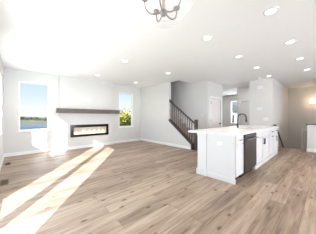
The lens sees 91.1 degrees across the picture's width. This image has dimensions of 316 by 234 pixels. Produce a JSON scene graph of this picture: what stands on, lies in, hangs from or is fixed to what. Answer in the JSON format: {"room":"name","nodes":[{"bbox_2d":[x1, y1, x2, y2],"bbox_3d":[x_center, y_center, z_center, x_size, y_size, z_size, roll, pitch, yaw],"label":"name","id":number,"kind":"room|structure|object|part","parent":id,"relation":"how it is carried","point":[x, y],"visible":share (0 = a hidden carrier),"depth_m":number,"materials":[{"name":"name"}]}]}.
{"room":"open-plan living room","nodes":[
{"label":"open-plan living room","id":0,"kind":"room"},
{"bbox_2d":[0,55,3,162],"bbox_3d":[-0.325,-0.144,-0.107,0.060,2.740,13.280,0,0,-42],"label":"wall","id":1,"kind":"structure","parent":0,"point":[1,62],"depth_m":4.30,"materials":[{"name":"paint"}]},
{"bbox_2d":[0,76,0,133],"bbox_3d":[-3.938,-0.304,3.835,0.048,1.480,0.595,0,0,-42],"label":"window","id":2,"kind":"structure","parent":1,"relation":"in","point":[0,76],"depth_m":4.05,"materials":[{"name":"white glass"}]},
{"bbox_2d":[4,67,140,153],"bbox_3d":[-2.846,-0.144,6.497,5.132,2.740,0.130,0,0,-42],"label":"wall","id":3,"kind":"structure","parent":0,"point":[14,141],"depth_m":5.34,"materials":[{"name":"paint"}]},
{"bbox_2d":[18,81,49,131],"bbox_3d":[-4.188,-0.337,5.246,0.840,1.635,0.165,0,0,-42],"label":"window","id":4,"kind":"structure","parent":3,"relation":"in","point":[46,129],"depth_m":5.21,"materials":[{"name":"white plastic"}]},
{"bbox_3d":[-4.200,-0.349,5.266,0.732,0.060,0.028,0,0,-42],"label":"meeting rail","id":5,"kind":"part","parent":4,"relation":"part of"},
{"bbox_2d":[4,138,140,156],"bbox_3d":[-2.751,1.171,6.404,5.117,0.110,0.135,0,0,-42],"label":"baseboard","id":6,"kind":"structure","parent":3,"relation":"attached to","point":[138,139],"depth_m":5.67,"materials":[{"name":"white wood"}]},
{"bbox_2d":[118,92,133,127],"bbox_3d":[-1.582,-0.332,7.628,0.860,1.685,0.165,0,0,-42],"label":"window","id":7,"kind":"structure","parent":3,"relation":"in","point":[131,109],"depth_m":7.74,"materials":[{"name":"white plastic"}]},
{"bbox_2d":[59,75,112,147],"bbox_3d":[-2.836,-0.144,6.336,2.065,2.740,0.120,0,0,-42],"label":"wall","id":8,"kind":"structure","parent":0,"point":[73,91],"depth_m":6.15,"materials":[{"name":"paint"}]},
{"bbox_2d":[56,108,119,113],"bbox_3d":[-2.680,-0.226,6.262,2.405,0.167,0.200,0,0,-42],"label":"mantel shelf","id":9,"kind":"object","parent":8,"relation":"attached to","point":[58,110],"visible":1,"depth_m":6.06,"materials":[{"name":"brown wood"}]},
{"bbox_2d":[70,124,108,137],"bbox_3d":[-2.817,0.536,6.415,1.500,0.470,0.250,0,0,-42],"label":"fireplace","id":10,"kind":"object","parent":8,"relation":"in","point":[88,129],"visible":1,"depth_m":6.37,"materials":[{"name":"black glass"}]},
{"bbox_2d":[0,0,315,95],"bbox_3d":[3.707,-1.574,3.932,11.462,0.120,13.800,0,0,-42],"label":"ceiling","id":11,"kind":"structure","parent":0,"point":[92,37],"depth_m":3.03,"materials":[{"name":"paint"}]},
{"bbox_2d":[141,0,180,21],"bbox_3d":[0.050,-1.182,1.398,0.540,0.664,0.540,0,0,-42],"label":"chandelier","id":12,"kind":"object","parent":11,"relation":"hanging from","point":[163,12],"visible":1,"depth_m":1.39,"materials":[{"name":"silver metal"}]},
{"bbox_3d":[-0.050,-0.980,1.391,0.157,0.129,0.012,0,0,-4],"label":"arm","id":13,"kind":"part","parent":12,"relation":"part of","materials":[{"name":"silver metal"}]},
{"bbox_3d":[0.134,-0.980,1.345,0.157,0.128,0.012,0,0,32],"label":"arm","id":14,"kind":"part","parent":12,"relation":"part of","materials":[{"name":"silver metal"}]},
{"bbox_2d":[202,35,211,40],"bbox_3d":[0.940,-1.509,2.973,0.194,0.010,0.194,0,0,-42],"label":"recessed light","id":15,"kind":"object","parent":11,"relation":"in","point":[208,37],"visible":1,"depth_m":2.98,"materials":[{"name":"white plastic"}]},
{"bbox_2d":[263,6,279,15],"bbox_3d":[1.617,-1.509,2.217,0.194,0.010,0.194,0,0,-42],"label":"recessed light","id":16,"kind":"object","parent":11,"relation":"in","point":[270,11],"visible":1,"depth_m":2.21,"materials":[{"name":"white plastic"}]},
{"bbox_2d":[284,40,295,43],"bbox_3d":[2.667,-1.509,3.130,0.194,0.010,0.194,0,0,-42],"label":"recessed light","id":17,"kind":"object","parent":11,"relation":"in","point":[289,41],"visible":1,"depth_m":3.12,"materials":[{"name":"white plastic"}]},
{"bbox_2d":[0,140,315,233],"bbox_3d":[3.707,1.276,3.932,11.462,0.100,13.800,0,0,-42],"label":"floor","id":18,"kind":"structure","parent":0,"point":[133,187],"depth_m":2.45,"materials":[{"name":"brown wood"}]},
{"bbox_2d":[0,179,8,185],"bbox_3d":[-2.875,1.223,2.900,0.120,0.006,0.300,0,0,-42],"label":"floor vent","id":19,"kind":"object","parent":18,"relation":"in","point":[2,182],"visible":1,"depth_m":2.89,"materials":[{"name":"metal"}]},
{"bbox_2d":[171,106,193,141],"bbox_3d":[0.425,-0.308,7.564,0.856,3.068,3.790,0,0,-42],"label":"staircase","id":20,"kind":"structure","parent":18,"relation":"on","point":[183,120],"depth_m":7.10,"materials":[{"name":"carpet"}]},
{"bbox_2d":[169,99,197,150],"bbox_3d":[0.978,0.232,6.199,0.160,1.988,1.384,0,0,-42],"label":"stair railing","id":21,"kind":"object","parent":20,"relation":"attached to","point":[194,145],"visible":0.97,"depth_m":6.00,"materials":[{"name":"brown wood"}]},
{"bbox_3d":[0.918,0.658,6.264,0.160,1.135,1.207,0,0,-42],"label":"shoe rail","id":22,"kind":"part","parent":21,"relation":"part of","materials":[{"name":"brown wood"}]},
{"bbox_3d":[0.953,-0.220,6.237,0.065,0.993,1.260,0,0,-42],"label":"handrail","id":23,"kind":"part","parent":21,"relation":"part of","materials":[{"name":"brown wood"}]},
{"bbox_3d":[1.408,0.676,5.739,0.124,1.100,0.124,0,0,-42],"label":"newel post","id":24,"kind":"part","parent":21,"relation":"part of","materials":[{"name":"brown wood"}]},
{"bbox_2d":[196,133,235,184],"bbox_3d":[2.436,0.786,4.294,3.610,0.880,0.810,0,0,-42],"label":"panels","id":25,"kind":"object","parent":18,"relation":"on","point":[215,161],"visible":0.67,"depth_m":3.06,"materials":[{"name":"white wood"}]},
{"bbox_3d":[2.436,1.166,4.294,3.610,0.120,0.810,0,0,-42],"label":"molding","id":26,"kind":"part","parent":25,"relation":"part of","materials":[{"name":"white wood"}]},
{"bbox_3d":[1.213,0.786,3.037,0.030,0.880,0.555,0,0,-42],"label":"panel","id":27,"kind":"part","parent":25,"relation":"part of","materials":[{"name":"white wood"}]},
{"bbox_2d":[188,125,278,135],"bbox_3d":[2.386,0.325,4.374,3.655,0.042,1.045,0,0,-42],"label":"countertop","id":28,"kind":"structure","parent":25,"relation":"on","point":[243,129],"depth_m":3.49,"materials":[{"name":"white stone"}]},
{"bbox_2d":[236,113,246,127],"bbox_3d":[2.414,0.100,4.428,0.166,0.409,0.289,0,0,-42],"label":"faucet","id":29,"kind":"object","parent":28,"relation":"on","point":[241,113],"visible":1,"depth_m":4.43,"materials":[{"name":"black metal"}]},
{"bbox_2d":[235,135,242,179],"bbox_3d":[1.364,0.786,3.171,0.368,0.880,0.671,0,0,-42],"label":"base cabinet","id":30,"kind":"object","parent":18,"relation":"on","point":[238,139],"visible":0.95,"depth_m":2.94,"materials":[{"name":"white wood"}]},
{"bbox_3d":[1.557,0.436,2.962,0.355,0.160,0.020,0,0,-42],"label":"drawer","id":31,"kind":"part","parent":30,"relation":"part of","materials":[{"name":"white wood"}]},
{"bbox_2d":[239,132,258,177],"bbox_3d":[1.806,0.788,3.523,0.740,0.875,0.678,0,0,-42],"label":"dishwasher","id":32,"kind":"object","parent":18,"relation":"on","point":[249,140],"visible":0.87,"depth_m":3.24,"materials":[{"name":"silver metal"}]},
{"bbox_3d":[1.980,0.766,3.332,0.730,0.680,0.045,0,0,-42],"label":"door panel","id":33,"kind":"part","parent":32,"relation":"part of","materials":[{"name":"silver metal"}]},
{"bbox_2d":[252,130,269,169],"bbox_3d":[2.537,0.786,4.243,1.290,0.880,0.672,0,0,-42],"label":"base cabinet","id":34,"kind":"object","parent":18,"relation":"on","point":[263,142],"visible":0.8,"depth_m":3.98,"materials":[{"name":"white wood"}]},
{"bbox_3d":[2.490,0.819,3.815,0.634,0.575,0.020,0,0,-42],"label":"door","id":35,"kind":"part","parent":34,"relation":"part of","materials":[{"name":"white wood"}]},
{"bbox_3d":[2.521,1.179,4.259,1.290,0.095,0.626,0,0,-42],"label":"board","id":36,"kind":"part","parent":34,"relation":"part of","materials":[{"name":"white wood"}]},
{"bbox_3d":[2.729,0.436,4.034,1.272,0.160,0.020,0,0,-42],"label":"drawer","id":37,"kind":"part","parent":34,"relation":"part of","materials":[{"name":"white wood"}]},
{"bbox_3d":[2.967,0.819,4.251,0.634,0.575,0.020,0,0,-42],"label":"door","id":38,"kind":"part","parent":34,"relation":"part of","materials":[{"name":"white wood"}]},
{"bbox_2d":[269,129,273,158],"bbox_3d":[3.206,0.786,4.855,0.515,0.880,0.671,0,0,-42],"label":"base cabinet","id":39,"kind":"object","parent":18,"relation":"on","point":[271,131],"visible":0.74,"depth_m":4.67,"materials":[{"name":"white wood"}]},
{"bbox_2d":[274,128,277,155],"bbox_3d":[3.610,0.786,5.224,0.570,0.880,0.672,0,0,-42],"label":"base cabinet","id":40,"kind":"object","parent":18,"relation":"on","point":[275,129],"visible":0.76,"depth_m":5.03,"materials":[{"name":"white wood"}]},
{"bbox_3d":[3.803,0.819,5.015,0.555,0.575,0.020,0,0,-42],"label":"door","id":41,"kind":"part","parent":40,"relation":"part of","materials":[{"name":"white wood"}]},
{"bbox_2d":[141,82,190,146],"bbox_3d":[-0.007,-0.144,7.284,0.120,2.740,3.840,0,0,-42],"label":"wall","id":42,"kind":"structure","parent":0,"point":[155,104],"depth_m":7.16,"materials":[{"name":"paint"}]},
{"bbox_2d":[141,138,190,149],"bbox_3d":[0.168,1.171,6.993,0.015,0.110,3.175,0,0,-42],"label":"baseboard","id":43,"kind":"structure","parent":42,"relation":"attached to","point":[142,139],"depth_m":6.69,"materials":[{"name":"white wood"}]},
{"bbox_2d":[171,80,208,128],"bbox_3d":[0.768,-1.374,7.918,0.120,5.200,3.950,0,0,-42],"label":"wall","id":44,"kind":"structure","parent":0,"point":[192,99],"depth_m":6.93,"materials":[{"name":"paint"}]},
{"bbox_2d":[209,81,222,127],"bbox_3d":[2.558,-0.144,6.960,1.230,2.740,0.120,0,0,-42],"label":"wall","id":45,"kind":"structure","parent":0,"point":[215,89],"depth_m":6.93,"materials":[{"name":"paint"}]},
{"bbox_2d":[210,96,221,127],"bbox_3d":[2.567,0.169,6.884,1.070,2.115,0.115,0,0,-42],"label":"door","id":46,"kind":"structure","parent":45,"relation":"in","point":[214,103],"depth_m":6.93,"materials":[{"name":"white wood"}]},
{"bbox_2d":[223,95,236,126],"bbox_3d":[4.646,-0.144,11.308,0.120,2.740,4.180,0,0,-42],"label":"wall","id":47,"kind":"structure","parent":0,"point":[226,99],"depth_m":10.94,"materials":[{"name":"paint"}]},
{"bbox_2d":[230,100,236,123],"bbox_3d":[5.345,-0.322,10.518,0.155,1.605,0.870,0,0,-42],"label":"window","id":48,"kind":"structure","parent":47,"relation":"in","point":[231,112],"depth_m":10.79,"materials":[{"name":"white plastic"}]},
{"bbox_2d":[237,87,248,122],"bbox_3d":[4.626,-0.144,7.848,0.120,2.740,1.140,0,0,-42],"label":"wall","id":49,"kind":"structure","parent":0,"point":[242,93],"depth_m":8.07,"materials":[{"name":"paint"}]},
{"bbox_2d":[239,99,248,124],"bbox_3d":[4.593,0.169,7.791,0.115,2.115,0.970,0,0,-42],"label":"door","id":50,"kind":"structure","parent":49,"relation":"in","point":[244,105],"depth_m":8.02,"materials":[{"name":"white wood"}]},
{"bbox_2d":[249,78,272,125],"bbox_3d":[4.167,-0.144,6.276,0.120,2.740,0.800,0,0,-42],"label":"wall","id":51,"kind":"structure","parent":0,"point":[263,98],"depth_m":6.21,"materials":[{"name":"paint"}]},
{"bbox_2d":[273,78,287,147],"bbox_3d":[5.669,0.606,7.189,3.330,4.240,0.120,0,0,-42],"label":"wall","id":52,"kind":"structure","parent":0,"point":[280,92],"depth_m":7.09,"materials":[{"name":"paint"}]},
{"bbox_2d":[273,124,283,146],"bbox_3d":[5.134,0.915,6.548,2.015,1.266,0.104,0,0,-42],"label":"wall handrail","id":53,"kind":"object","parent":52,"relation":"attached to","point":[274,124],"visible":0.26,"depth_m":6.50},
{"bbox_2d":[288,86,315,148],"bbox_3d":[7.860,0.606,7.350,0.120,4.240,2.840,0,0,-42],"label":"wall","id":54,"kind":"structure","parent":0,"point":[301,112],"depth_m":7.93,"materials":[{"name":"paint"}]},
{"bbox_2d":[301,129,306,149],"bbox_3d":[7.607,1.609,7.566,0.071,2.035,0.910,0,0,-42],"label":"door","id":55,"kind":"structure","parent":54,"relation":"in","point":[303,131],"depth_m":7.81,"materials":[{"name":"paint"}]},
{"bbox_2d":[307,125,315,148],"bbox_3d":[5.915,0.751,4.927,0.120,0.950,1.690,0,0,-42],"label":"wall","id":56,"kind":"structure","parent":0,"point":[311,129],"depth_m":5.43,"materials":[{"name":"paint"}]},
{"bbox_2d":[306,148,315,152],"bbox_3d":[5.904,1.171,4.928,0.135,0.110,1.705,0,0,-42],"label":"baseboard","id":57,"kind":"structure","parent":56,"relation":"attached to","point":[307,149],"depth_m":5.43,"materials":[{"name":"white wood"}]},
{"label":"outside","id":58,"kind":"structure","parent":0,"visible":0},
{"bbox_3d":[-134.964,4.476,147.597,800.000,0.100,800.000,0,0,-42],"label":"ground","id":59,"kind":"structure","parent":58,"visible":0},
{"bbox_2d":[120,108,130,125],"bbox_3d":[-2.257,1.836,12.647,3.457,5.187,3.506,0,0,-42],"label":"tree","id":60,"kind":"object","parent":59,"relation":"on","point":[124,121],"visible":0.13,"depth_m":11.96,"materials":[{"name":"green plant"}]},
{"bbox_2d":[232,101,236,122],"bbox_3d":[14.073,0.626,29.807,8.000,7.600,8.200,0,0,-42],"label":"house","id":61,"kind":"structure","parent":59,"relation":"on","point":[234,104],"depth_m":25.86,"materials":[{"name":"white"}]},
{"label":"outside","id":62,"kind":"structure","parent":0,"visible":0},
{"bbox_2d":[20,117,121,123],"bbox_3d":[-194.426,1.855,123.712,400.000,5.143,195.000,0,0,-42],"label":"bank","id":63,"kind":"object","parent":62,"point":[23,121],"visible":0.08,"depth_m":108.76,"materials":[{"name":"green plant"}]},
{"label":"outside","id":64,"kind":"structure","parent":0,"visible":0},
{"bbox_2d":[20,124,46,129],"bbox_3d":[-127.468,4.401,-1.379,310.000,0.050,80.000,0,0,-42],"label":"lake","id":65,"kind":"structure","parent":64,"point":[22,126],"depth_m":71.40,"materials":[{"name":"liquid"}]}
]}

